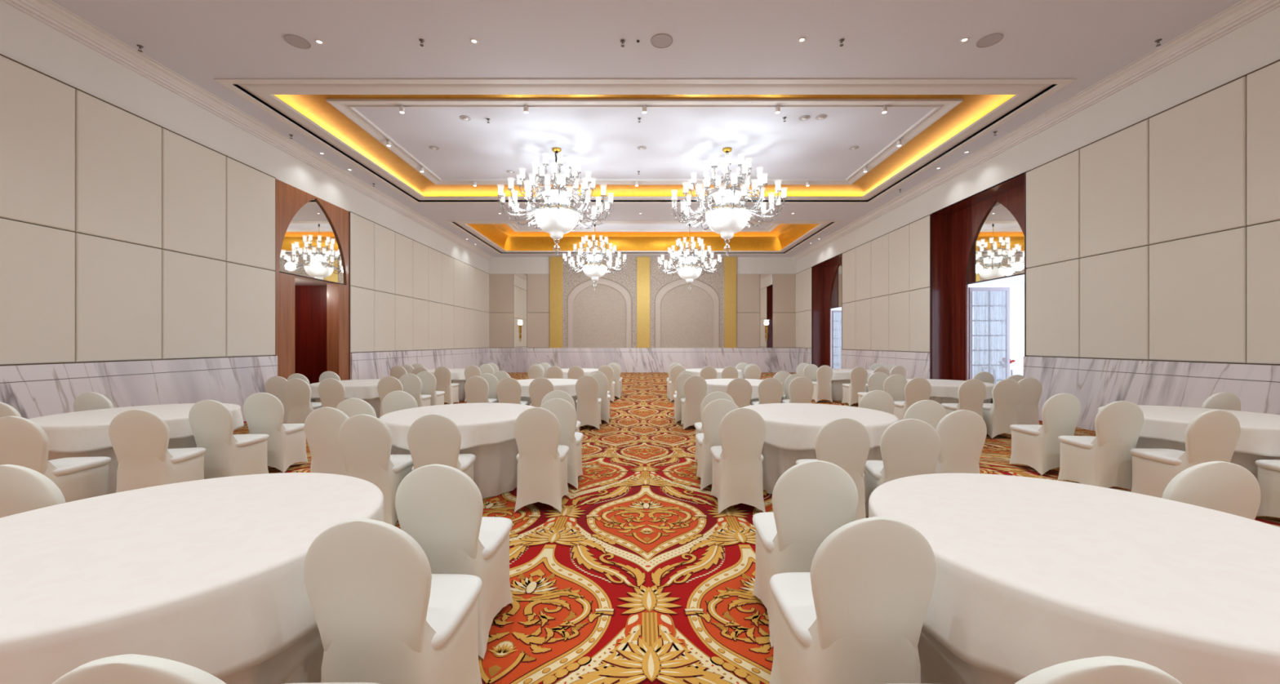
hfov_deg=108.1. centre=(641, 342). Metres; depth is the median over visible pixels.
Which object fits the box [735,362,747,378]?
banquet chair
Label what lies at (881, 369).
banquet chair
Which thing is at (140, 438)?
banquet chair
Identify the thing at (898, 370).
banquet chair
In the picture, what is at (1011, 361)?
flower bowl
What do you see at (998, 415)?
banquet chair
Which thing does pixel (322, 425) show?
banquet chair
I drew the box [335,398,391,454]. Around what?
banquet chair
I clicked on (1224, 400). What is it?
banquet chair
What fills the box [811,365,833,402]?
banquet chair
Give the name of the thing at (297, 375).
banquet chair
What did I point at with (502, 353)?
wall
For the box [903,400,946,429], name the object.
banquet chair
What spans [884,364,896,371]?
banquet chair
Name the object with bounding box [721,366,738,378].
banquet chair
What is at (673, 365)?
banquet chair
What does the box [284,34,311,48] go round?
ceiling speaker
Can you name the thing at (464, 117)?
smoke detector
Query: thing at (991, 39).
ceiling speaker
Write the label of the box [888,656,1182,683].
banquet chair
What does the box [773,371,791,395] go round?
banquet chair
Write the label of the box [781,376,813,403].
banquet chair
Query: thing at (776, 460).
banquet table
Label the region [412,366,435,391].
banquet chair
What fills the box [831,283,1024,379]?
wall
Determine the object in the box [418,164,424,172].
track spotlight
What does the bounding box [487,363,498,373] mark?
banquet chair
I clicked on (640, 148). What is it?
smoke detector
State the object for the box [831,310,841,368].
door leaf
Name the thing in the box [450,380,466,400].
banquet table
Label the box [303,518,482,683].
banquet chair
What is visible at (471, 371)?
banquet chair
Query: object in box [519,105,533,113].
track spotlight
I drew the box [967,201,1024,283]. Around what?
mirror
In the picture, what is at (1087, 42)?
ceiling
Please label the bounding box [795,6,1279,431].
wall
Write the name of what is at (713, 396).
banquet chair
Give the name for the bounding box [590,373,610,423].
banquet chair
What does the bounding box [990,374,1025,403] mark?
banquet chair
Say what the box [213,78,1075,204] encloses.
tray ceiling
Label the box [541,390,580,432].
banquet chair
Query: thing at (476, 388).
banquet chair
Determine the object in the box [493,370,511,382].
banquet chair
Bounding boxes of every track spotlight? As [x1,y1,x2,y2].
[384,136,391,146]
[395,105,409,113]
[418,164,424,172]
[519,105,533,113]
[636,105,652,113]
[769,105,785,113]
[876,105,891,113]
[895,136,903,146]
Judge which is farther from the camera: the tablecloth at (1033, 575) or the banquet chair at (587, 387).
the banquet chair at (587, 387)
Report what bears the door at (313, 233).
in the wall at (137, 220)
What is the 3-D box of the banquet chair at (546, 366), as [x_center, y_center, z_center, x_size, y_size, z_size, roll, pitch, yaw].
[-2.680,1.025,13.123,0.441,0.926,0.578,0,0,0]
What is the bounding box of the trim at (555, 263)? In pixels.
[549,257,562,347]
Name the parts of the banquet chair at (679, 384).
backrest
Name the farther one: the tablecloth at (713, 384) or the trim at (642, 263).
the trim at (642, 263)
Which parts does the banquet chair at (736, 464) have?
seat, backrest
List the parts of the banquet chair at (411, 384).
backrest, seat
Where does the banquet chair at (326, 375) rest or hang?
on the floor
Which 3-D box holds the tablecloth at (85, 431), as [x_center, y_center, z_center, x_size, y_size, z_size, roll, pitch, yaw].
[-5.258,0.865,4.889,1.619,0.250,1.612,0,0,35]
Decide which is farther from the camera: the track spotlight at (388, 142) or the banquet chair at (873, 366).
the banquet chair at (873, 366)
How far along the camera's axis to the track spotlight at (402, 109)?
8.74 m
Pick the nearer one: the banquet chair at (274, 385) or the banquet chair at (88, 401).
the banquet chair at (88, 401)
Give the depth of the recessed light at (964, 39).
6.49 m
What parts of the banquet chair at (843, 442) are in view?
seat, backrest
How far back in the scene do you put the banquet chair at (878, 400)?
5.45 m
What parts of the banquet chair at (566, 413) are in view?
backrest, seat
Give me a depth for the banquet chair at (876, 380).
8.81 m
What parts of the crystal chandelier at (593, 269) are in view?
lamp shade, lamp shade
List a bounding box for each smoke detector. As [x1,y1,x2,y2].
[428,146,439,150]
[459,115,471,120]
[506,169,515,173]
[637,146,646,150]
[798,115,810,120]
[815,114,826,119]
[848,146,858,150]
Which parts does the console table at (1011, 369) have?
leg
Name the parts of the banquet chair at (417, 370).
backrest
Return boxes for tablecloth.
[0,472,383,683]
[28,403,244,453]
[309,378,399,399]
[378,402,534,450]
[427,368,465,380]
[517,378,577,397]
[545,368,598,378]
[685,368,742,378]
[705,378,784,399]
[742,403,898,450]
[831,368,873,381]
[868,473,1279,683]
[906,378,995,399]
[1097,404,1279,457]
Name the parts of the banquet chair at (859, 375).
seat, backrest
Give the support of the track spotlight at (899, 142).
attached to the tray ceiling at (689, 122)
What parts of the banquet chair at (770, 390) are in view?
seat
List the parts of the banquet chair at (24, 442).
backrest, seat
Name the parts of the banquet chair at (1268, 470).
seat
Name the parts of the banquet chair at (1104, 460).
seat, backrest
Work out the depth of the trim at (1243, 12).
7.74 m
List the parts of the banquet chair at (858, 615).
seat, backrest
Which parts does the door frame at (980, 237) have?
mirror sill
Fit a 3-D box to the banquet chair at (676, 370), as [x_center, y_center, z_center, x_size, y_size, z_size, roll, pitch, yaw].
[0.923,1.025,11.774,0.441,0.926,0.578,0,0,1]
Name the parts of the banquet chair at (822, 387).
backrest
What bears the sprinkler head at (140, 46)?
attached to the ceiling at (1087, 42)
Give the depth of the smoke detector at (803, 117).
9.27 m
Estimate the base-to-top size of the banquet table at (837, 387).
0.753 m
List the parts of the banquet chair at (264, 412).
backrest, seat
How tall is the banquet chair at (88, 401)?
0.926 m
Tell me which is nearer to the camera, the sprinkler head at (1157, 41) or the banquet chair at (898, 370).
the sprinkler head at (1157, 41)
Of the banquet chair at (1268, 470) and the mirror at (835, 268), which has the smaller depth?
the banquet chair at (1268, 470)
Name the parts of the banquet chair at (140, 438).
backrest, seat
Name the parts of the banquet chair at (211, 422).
backrest, seat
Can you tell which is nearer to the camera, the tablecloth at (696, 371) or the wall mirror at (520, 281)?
the tablecloth at (696, 371)
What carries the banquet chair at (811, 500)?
on the floor
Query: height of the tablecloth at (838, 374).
0.250 m
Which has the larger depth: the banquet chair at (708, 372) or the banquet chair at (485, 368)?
the banquet chair at (485, 368)
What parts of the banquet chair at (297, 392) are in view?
backrest, seat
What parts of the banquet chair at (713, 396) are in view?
seat, backrest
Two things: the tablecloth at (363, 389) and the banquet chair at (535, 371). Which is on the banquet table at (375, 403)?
the tablecloth at (363, 389)
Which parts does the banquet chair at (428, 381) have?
backrest, seat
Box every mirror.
[279,199,345,284]
[513,274,527,347]
[760,274,773,347]
[830,263,841,307]
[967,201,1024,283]
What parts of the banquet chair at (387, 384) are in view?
backrest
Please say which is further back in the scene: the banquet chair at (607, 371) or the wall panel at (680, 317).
the wall panel at (680, 317)
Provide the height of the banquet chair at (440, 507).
0.926 m
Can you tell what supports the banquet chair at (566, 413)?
on the floor
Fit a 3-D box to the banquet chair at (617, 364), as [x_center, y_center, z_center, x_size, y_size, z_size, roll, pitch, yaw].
[-0.756,1.025,13.124,0.441,0.926,0.578,0,0,1]
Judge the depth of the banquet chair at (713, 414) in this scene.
4.64 m
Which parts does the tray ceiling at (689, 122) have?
moulding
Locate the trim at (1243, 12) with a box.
[791,0,1279,260]
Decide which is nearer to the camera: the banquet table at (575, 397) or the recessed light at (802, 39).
the recessed light at (802, 39)
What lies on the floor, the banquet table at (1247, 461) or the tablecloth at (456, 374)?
the banquet table at (1247, 461)
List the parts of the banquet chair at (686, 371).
backrest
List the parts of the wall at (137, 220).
fabric panel, fabric panel, fabric panel, fabric panel, picture rail, fabric panel, fabric panel, fabric panel, fabric panel, fabric panel, fabric panel, fabric panel, fabric panel, fabric panel, fabric panel, picture rail, fabric panel, fabric panel, fabric panel, fabric panel, fabric panel, fabric panel, fabric panel, fabric panel, fabric panel, fabric panel, fabric panel, fabric panel, fabric panel, fabric panel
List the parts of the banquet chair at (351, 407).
backrest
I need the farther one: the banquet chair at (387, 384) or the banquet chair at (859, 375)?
the banquet chair at (859, 375)
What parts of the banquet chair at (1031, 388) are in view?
backrest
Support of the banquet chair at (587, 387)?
on the floor
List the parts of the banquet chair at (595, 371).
backrest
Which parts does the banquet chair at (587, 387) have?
backrest, seat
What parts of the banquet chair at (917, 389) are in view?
seat, backrest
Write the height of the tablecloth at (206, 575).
0.310 m
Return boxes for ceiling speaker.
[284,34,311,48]
[650,33,672,48]
[975,32,1003,48]
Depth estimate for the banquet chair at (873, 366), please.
12.54 m
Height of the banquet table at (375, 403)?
0.753 m
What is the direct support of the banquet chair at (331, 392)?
on the floor
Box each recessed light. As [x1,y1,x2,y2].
[314,39,324,44]
[470,38,478,44]
[797,36,805,42]
[960,36,968,42]
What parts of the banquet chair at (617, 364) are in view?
backrest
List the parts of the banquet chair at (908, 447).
seat, backrest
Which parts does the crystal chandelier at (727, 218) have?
lamp shade, lamp shade, lamp shade, lamp shade, arm, lamp shade, lamp shade, lamp shade, lamp shade, arm, lamp shade, arm, lamp shade, arm, arm, lamp shade, arm, lamp shade, lamp shade, lamp shade, lamp shade, arm, arm, arm, lamp shade, lamp shade, arm, lamp shade, lamp shade, arm, arm, lamp shade, stem, lamp shade, lamp shade, lamp shade, arm, lamp shade, arm, lamp shade, arm, lamp shade, lamp shade, lamp shade, lamp shade, lamp shade, arm, lamp shade, arm, lamp shade, arm, lamp shade, lamp shade, lamp shade, arm, lamp shade, lamp shade, arm, lamp shade, lamp shade, lamp shade, lamp shade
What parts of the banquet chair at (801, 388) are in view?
seat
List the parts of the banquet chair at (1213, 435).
seat, backrest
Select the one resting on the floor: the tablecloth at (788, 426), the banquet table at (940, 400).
the banquet table at (940, 400)
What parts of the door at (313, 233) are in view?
mirror sill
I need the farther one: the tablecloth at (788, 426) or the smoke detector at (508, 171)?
the smoke detector at (508, 171)
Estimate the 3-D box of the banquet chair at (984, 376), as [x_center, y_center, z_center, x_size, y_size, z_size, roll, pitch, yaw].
[6.596,1.025,9.166,0.441,0.926,0.578,0,0,4]
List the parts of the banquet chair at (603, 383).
backrest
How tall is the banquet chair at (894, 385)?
0.926 m
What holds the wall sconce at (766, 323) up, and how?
attached to the wall mirror at (766, 280)
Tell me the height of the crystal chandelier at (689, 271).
3.040 m
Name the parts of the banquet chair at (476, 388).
seat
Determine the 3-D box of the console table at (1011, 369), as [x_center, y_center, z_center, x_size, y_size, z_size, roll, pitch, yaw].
[10.300,1.110,13.200,0.900,0.780,0.500,0,0,0]
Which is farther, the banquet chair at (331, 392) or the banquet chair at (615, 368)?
the banquet chair at (615, 368)
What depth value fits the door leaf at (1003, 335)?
11.78 m
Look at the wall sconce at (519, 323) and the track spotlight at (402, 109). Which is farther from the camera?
the wall sconce at (519, 323)
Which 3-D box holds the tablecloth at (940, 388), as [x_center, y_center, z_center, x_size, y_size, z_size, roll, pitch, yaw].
[5.586,0.865,8.590,1.619,0.250,1.612,0,0,-43]
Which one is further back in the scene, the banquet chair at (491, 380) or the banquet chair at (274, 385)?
the banquet chair at (491, 380)
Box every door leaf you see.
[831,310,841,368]
[968,287,1009,383]
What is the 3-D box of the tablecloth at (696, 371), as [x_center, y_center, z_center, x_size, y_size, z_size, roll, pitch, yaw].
[1.913,0.865,12.439,1.619,0.250,1.612,0,0,34]
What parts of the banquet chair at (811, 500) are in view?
seat, backrest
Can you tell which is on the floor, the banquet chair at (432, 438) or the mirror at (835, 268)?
the banquet chair at (432, 438)
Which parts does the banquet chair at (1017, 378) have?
backrest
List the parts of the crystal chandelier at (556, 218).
lamp shade, lamp shade, lamp shade, lamp shade, lamp shade, arm, lamp shade, lamp shade, lamp shade, arm, arm, arm, lamp shade, lamp shade, lamp shade, arm, arm, lamp shade, lamp shade, lamp shade, arm, lamp shade, arm, lamp shade, lamp shade, lamp shade, lamp shade, arm, arm, arm, lamp shade, lamp shade, lamp shade, lamp shade, lamp shade, lamp shade, arm, lamp shade, arm, lamp shade, lamp shade, lamp shade, arm, lamp shade, lamp shade, arm, lamp shade, lamp shade, lamp shade, lamp shade, lamp shade, lamp shade, arm, lamp shade, lamp shade, arm, lamp shade, lamp shade, lamp shade, lamp shade, lamp shade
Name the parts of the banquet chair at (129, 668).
backrest, seat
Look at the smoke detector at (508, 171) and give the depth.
12.18 m
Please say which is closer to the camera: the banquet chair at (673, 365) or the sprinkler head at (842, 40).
the sprinkler head at (842, 40)
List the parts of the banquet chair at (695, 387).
backrest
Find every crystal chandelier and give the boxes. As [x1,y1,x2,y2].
[497,146,613,256]
[562,223,626,289]
[657,223,721,290]
[671,146,786,256]
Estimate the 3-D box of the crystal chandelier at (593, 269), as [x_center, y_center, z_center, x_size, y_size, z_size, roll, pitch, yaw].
[-1.920,-3.620,19.200,2.613,2.960,2.680,0,0,-4]
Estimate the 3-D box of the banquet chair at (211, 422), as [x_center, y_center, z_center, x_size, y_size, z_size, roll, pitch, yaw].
[-4.256,1.025,4.814,0.441,0.926,0.578,0,0,-3]
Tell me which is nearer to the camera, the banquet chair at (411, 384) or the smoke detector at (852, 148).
the banquet chair at (411, 384)
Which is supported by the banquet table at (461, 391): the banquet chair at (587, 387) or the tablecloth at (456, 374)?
the tablecloth at (456, 374)
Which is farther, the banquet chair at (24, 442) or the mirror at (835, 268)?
the mirror at (835, 268)
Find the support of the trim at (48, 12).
attached to the wall at (137, 220)
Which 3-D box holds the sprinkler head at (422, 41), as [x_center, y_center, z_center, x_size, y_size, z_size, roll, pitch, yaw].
[-3.081,-4.203,6.513,0.070,0.074,0.068,0,0,0]
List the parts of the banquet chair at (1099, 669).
backrest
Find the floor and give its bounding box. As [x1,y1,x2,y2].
[232,372,1279,683]
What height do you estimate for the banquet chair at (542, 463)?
0.926 m
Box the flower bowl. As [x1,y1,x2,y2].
[998,357,1015,367]
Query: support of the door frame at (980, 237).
in the wall at (1153, 208)
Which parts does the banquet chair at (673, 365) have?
backrest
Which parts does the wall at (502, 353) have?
fabric panel, fabric panel, fabric panel, fabric panel, fabric panel, fabric panel, fabric panel, fabric panel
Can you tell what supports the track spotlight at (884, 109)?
attached to the tray ceiling at (689, 122)
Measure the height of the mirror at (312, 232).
1.878 m
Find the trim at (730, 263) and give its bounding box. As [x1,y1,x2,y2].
[724,257,736,347]
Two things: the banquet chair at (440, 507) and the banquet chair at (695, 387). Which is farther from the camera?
the banquet chair at (695, 387)
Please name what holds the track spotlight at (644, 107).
attached to the tray ceiling at (689, 122)
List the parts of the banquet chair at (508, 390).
seat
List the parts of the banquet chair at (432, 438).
backrest, seat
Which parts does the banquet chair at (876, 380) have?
seat, backrest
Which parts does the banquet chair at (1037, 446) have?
seat, backrest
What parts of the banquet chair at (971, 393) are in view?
seat, backrest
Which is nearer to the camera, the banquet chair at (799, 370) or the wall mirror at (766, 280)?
the banquet chair at (799, 370)
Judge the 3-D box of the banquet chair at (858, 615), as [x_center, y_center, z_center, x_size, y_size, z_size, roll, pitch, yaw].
[0.761,1.025,1.760,0.441,0.926,0.578,0,0,-1]
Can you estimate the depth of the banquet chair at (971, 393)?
7.13 m
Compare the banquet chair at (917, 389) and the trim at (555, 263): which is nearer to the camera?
the banquet chair at (917, 389)
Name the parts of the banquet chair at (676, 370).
backrest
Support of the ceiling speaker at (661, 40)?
attached to the ceiling at (1087, 42)
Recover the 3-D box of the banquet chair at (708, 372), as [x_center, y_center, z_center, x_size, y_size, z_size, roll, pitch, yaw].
[1.597,1.025,11.274,0.441,0.926,0.578,0,0,-1]
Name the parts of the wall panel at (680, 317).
panel, arch moulding, arch moulding, edge moulding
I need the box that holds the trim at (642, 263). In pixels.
[636,257,649,347]
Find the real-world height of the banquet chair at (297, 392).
0.926 m
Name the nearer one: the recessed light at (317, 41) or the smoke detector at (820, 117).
the recessed light at (317, 41)
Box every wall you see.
[0,0,488,421]
[488,257,796,372]
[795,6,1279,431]
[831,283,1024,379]
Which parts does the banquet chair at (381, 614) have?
backrest, seat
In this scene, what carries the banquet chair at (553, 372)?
on the floor
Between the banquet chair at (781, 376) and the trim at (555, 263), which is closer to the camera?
the banquet chair at (781, 376)
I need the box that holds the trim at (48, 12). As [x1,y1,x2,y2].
[0,0,493,260]
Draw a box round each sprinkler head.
[136,44,143,52]
[418,38,424,46]
[620,39,625,47]
[839,38,844,46]
[1155,38,1162,46]
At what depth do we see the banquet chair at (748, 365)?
12.14 m
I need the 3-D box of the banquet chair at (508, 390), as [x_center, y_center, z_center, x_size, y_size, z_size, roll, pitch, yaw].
[-2.130,1.025,7.674,0.441,0.926,0.578,0,0,-2]
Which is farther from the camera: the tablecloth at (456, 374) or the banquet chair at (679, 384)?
the tablecloth at (456, 374)
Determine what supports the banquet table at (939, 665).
on the floor
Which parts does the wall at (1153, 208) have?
fabric panel, fabric panel, fabric panel, fabric panel, fabric panel, fabric panel, fabric panel, fabric panel, fabric panel, fabric panel, picture rail, fabric panel, fabric panel, fabric panel, fabric panel, fabric panel, fabric panel, fabric panel, fabric panel, picture rail, fabric panel, fabric panel, fabric panel, fabric panel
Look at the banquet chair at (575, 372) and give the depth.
11.00 m
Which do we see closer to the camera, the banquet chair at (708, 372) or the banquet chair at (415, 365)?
the banquet chair at (708, 372)
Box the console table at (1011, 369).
[982,367,1023,384]
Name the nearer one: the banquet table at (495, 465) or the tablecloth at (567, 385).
the banquet table at (495, 465)
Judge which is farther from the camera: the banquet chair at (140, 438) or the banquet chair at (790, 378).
the banquet chair at (790, 378)
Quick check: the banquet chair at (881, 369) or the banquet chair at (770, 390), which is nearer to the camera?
the banquet chair at (770, 390)
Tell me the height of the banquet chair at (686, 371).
0.926 m
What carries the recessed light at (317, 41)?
in the ceiling at (1087, 42)
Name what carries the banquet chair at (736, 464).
on the floor
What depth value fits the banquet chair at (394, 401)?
5.38 m
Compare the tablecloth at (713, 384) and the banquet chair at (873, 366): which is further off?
the banquet chair at (873, 366)
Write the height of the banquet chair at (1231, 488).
0.926 m
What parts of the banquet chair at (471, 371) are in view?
backrest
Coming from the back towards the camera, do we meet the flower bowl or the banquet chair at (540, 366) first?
the flower bowl
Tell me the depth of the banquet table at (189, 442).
4.32 m
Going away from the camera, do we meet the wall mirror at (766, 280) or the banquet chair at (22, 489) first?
the banquet chair at (22, 489)
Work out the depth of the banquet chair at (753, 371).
11.51 m
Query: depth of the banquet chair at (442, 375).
10.90 m
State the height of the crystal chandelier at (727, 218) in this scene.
2.500 m
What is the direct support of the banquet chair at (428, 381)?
on the floor
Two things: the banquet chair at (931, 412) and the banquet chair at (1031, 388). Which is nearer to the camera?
the banquet chair at (931, 412)
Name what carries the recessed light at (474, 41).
in the ceiling at (1087, 42)
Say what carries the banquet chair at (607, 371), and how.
on the floor
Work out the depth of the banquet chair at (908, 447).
3.42 m
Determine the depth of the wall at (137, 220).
7.21 m
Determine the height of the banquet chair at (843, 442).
0.926 m
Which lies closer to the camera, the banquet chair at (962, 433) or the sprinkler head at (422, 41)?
the banquet chair at (962, 433)
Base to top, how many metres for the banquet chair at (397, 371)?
0.926 m
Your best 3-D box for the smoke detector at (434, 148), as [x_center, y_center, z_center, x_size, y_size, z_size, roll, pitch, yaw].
[-4.796,-4.484,10.732,0.220,0.033,0.220,0,0,0]
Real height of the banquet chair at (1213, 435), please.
0.926 m
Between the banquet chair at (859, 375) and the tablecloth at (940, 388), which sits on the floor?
the banquet chair at (859, 375)
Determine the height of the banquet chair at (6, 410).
0.926 m
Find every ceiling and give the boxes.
[50,0,1241,257]
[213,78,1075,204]
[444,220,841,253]
[977,274,1024,283]
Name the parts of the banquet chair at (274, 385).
backrest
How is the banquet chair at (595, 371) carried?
on the floor
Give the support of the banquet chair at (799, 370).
on the floor
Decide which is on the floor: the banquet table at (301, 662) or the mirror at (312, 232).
the banquet table at (301, 662)
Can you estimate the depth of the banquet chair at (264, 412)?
5.27 m
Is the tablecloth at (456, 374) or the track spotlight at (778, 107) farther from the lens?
the tablecloth at (456, 374)
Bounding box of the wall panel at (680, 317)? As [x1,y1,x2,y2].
[649,257,724,347]
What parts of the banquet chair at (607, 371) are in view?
backrest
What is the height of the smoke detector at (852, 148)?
0.033 m
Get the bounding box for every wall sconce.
[517,321,521,342]
[764,321,768,342]
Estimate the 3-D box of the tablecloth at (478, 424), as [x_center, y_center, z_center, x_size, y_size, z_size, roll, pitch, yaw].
[-1.894,0.865,4.911,1.619,0.250,1.612,0,0,-42]
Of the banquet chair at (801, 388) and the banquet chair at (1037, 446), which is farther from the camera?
the banquet chair at (801, 388)
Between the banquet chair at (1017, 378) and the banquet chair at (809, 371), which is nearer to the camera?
the banquet chair at (1017, 378)
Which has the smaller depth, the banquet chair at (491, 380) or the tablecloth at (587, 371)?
the banquet chair at (491, 380)
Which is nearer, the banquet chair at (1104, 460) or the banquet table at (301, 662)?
the banquet table at (301, 662)
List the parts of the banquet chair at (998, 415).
seat, backrest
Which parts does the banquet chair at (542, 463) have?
backrest, seat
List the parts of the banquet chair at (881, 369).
backrest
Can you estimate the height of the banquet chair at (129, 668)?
0.926 m
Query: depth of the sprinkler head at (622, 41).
6.52 m
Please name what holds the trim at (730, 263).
attached to the wall at (502, 353)
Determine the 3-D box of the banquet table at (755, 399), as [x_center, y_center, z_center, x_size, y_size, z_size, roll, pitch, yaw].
[1.830,1.125,8.720,1.524,0.753,1.524,0,0,-9]
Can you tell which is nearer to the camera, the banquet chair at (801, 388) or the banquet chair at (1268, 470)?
the banquet chair at (1268, 470)
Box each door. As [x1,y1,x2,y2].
[273,177,350,383]
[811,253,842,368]
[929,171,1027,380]
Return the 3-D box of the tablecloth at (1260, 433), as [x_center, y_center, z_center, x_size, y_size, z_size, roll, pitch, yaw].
[5.767,0.865,4.723,1.619,0.250,1.612,0,0,-16]
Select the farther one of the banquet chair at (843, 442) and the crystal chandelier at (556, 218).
the crystal chandelier at (556, 218)
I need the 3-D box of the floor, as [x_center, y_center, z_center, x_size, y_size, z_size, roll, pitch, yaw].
[0.360,1.496,10.250,16.520,0.009,25.700,0,0,0]
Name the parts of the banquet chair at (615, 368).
backrest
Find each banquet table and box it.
[48,435,196,493]
[221,627,324,683]
[315,397,380,418]
[391,439,518,498]
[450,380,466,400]
[520,395,577,410]
[705,395,759,405]
[761,442,882,502]
[831,379,867,400]
[904,396,991,404]
[917,628,1017,683]
[1135,437,1279,481]
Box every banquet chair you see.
[0,401,21,417]
[0,416,111,502]
[0,464,66,518]
[52,653,380,683]
[73,391,114,412]
[108,408,206,493]
[188,400,269,479]
[243,392,307,472]
[265,376,287,423]
[283,377,321,423]
[287,373,315,402]
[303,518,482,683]
[304,407,349,475]
[318,377,345,408]
[319,371,340,382]
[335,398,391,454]
[337,413,413,526]
[377,376,403,417]
[381,391,417,415]
[390,365,407,379]
[395,464,512,658]
[399,373,431,407]
[401,364,413,373]
[407,413,475,480]
[412,363,425,368]
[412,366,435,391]
[416,371,444,405]
[434,366,459,404]
[464,364,480,402]
[464,376,497,403]
[479,364,493,374]
[479,373,498,403]
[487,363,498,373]
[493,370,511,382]
[496,377,528,404]
[514,407,568,512]
[527,364,544,378]
[528,377,554,407]
[532,364,544,376]
[539,362,551,377]
[540,398,583,488]
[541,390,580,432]
[546,365,563,378]
[567,365,584,379]
[575,375,601,429]
[588,370,608,394]
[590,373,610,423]
[598,364,615,402]
[608,364,621,398]
[609,362,622,393]
[666,364,679,398]
[668,364,685,401]
[673,373,693,422]
[674,370,695,394]
[680,375,707,429]
[693,391,734,460]
[695,399,738,490]
[700,365,716,379]
[710,408,765,514]
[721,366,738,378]
[726,377,752,408]
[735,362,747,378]
[743,364,756,378]
[744,364,761,379]
[751,377,783,404]
[752,460,857,647]
[768,516,936,683]
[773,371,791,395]
[780,373,804,403]
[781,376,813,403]
[795,363,808,375]
[795,417,870,520]
[803,364,817,381]
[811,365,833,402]
[841,366,867,405]
[857,372,888,402]
[857,390,894,414]
[864,418,941,517]
[866,366,890,392]
[869,363,884,370]
[883,374,907,401]
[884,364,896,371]
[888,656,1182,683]
[889,365,906,378]
[893,377,931,420]
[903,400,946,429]
[933,409,986,473]
[941,378,986,439]
[972,371,994,383]
[982,378,1021,438]
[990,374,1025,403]
[1008,393,1080,475]
[1017,377,1042,424]
[1057,400,1143,489]
[1129,409,1240,497]
[1161,461,1261,519]
[1200,391,1240,411]
[1254,459,1279,517]
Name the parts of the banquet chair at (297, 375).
backrest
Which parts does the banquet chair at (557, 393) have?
backrest, seat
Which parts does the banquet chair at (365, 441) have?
backrest, seat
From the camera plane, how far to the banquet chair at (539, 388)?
7.41 m
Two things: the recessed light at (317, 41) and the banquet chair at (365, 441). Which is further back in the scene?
the recessed light at (317, 41)
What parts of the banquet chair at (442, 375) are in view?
backrest, seat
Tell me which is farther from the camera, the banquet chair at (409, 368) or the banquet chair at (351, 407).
the banquet chair at (409, 368)
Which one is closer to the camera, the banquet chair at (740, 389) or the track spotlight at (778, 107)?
the banquet chair at (740, 389)
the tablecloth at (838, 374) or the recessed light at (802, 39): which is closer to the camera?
the recessed light at (802, 39)
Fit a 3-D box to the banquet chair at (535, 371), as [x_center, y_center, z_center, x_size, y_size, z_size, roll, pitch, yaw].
[-2.597,1.025,11.675,0.441,0.926,0.578,0,0,1]
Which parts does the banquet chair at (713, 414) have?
seat, backrest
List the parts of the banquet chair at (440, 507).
backrest, seat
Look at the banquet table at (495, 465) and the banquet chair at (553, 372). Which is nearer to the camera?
the banquet table at (495, 465)

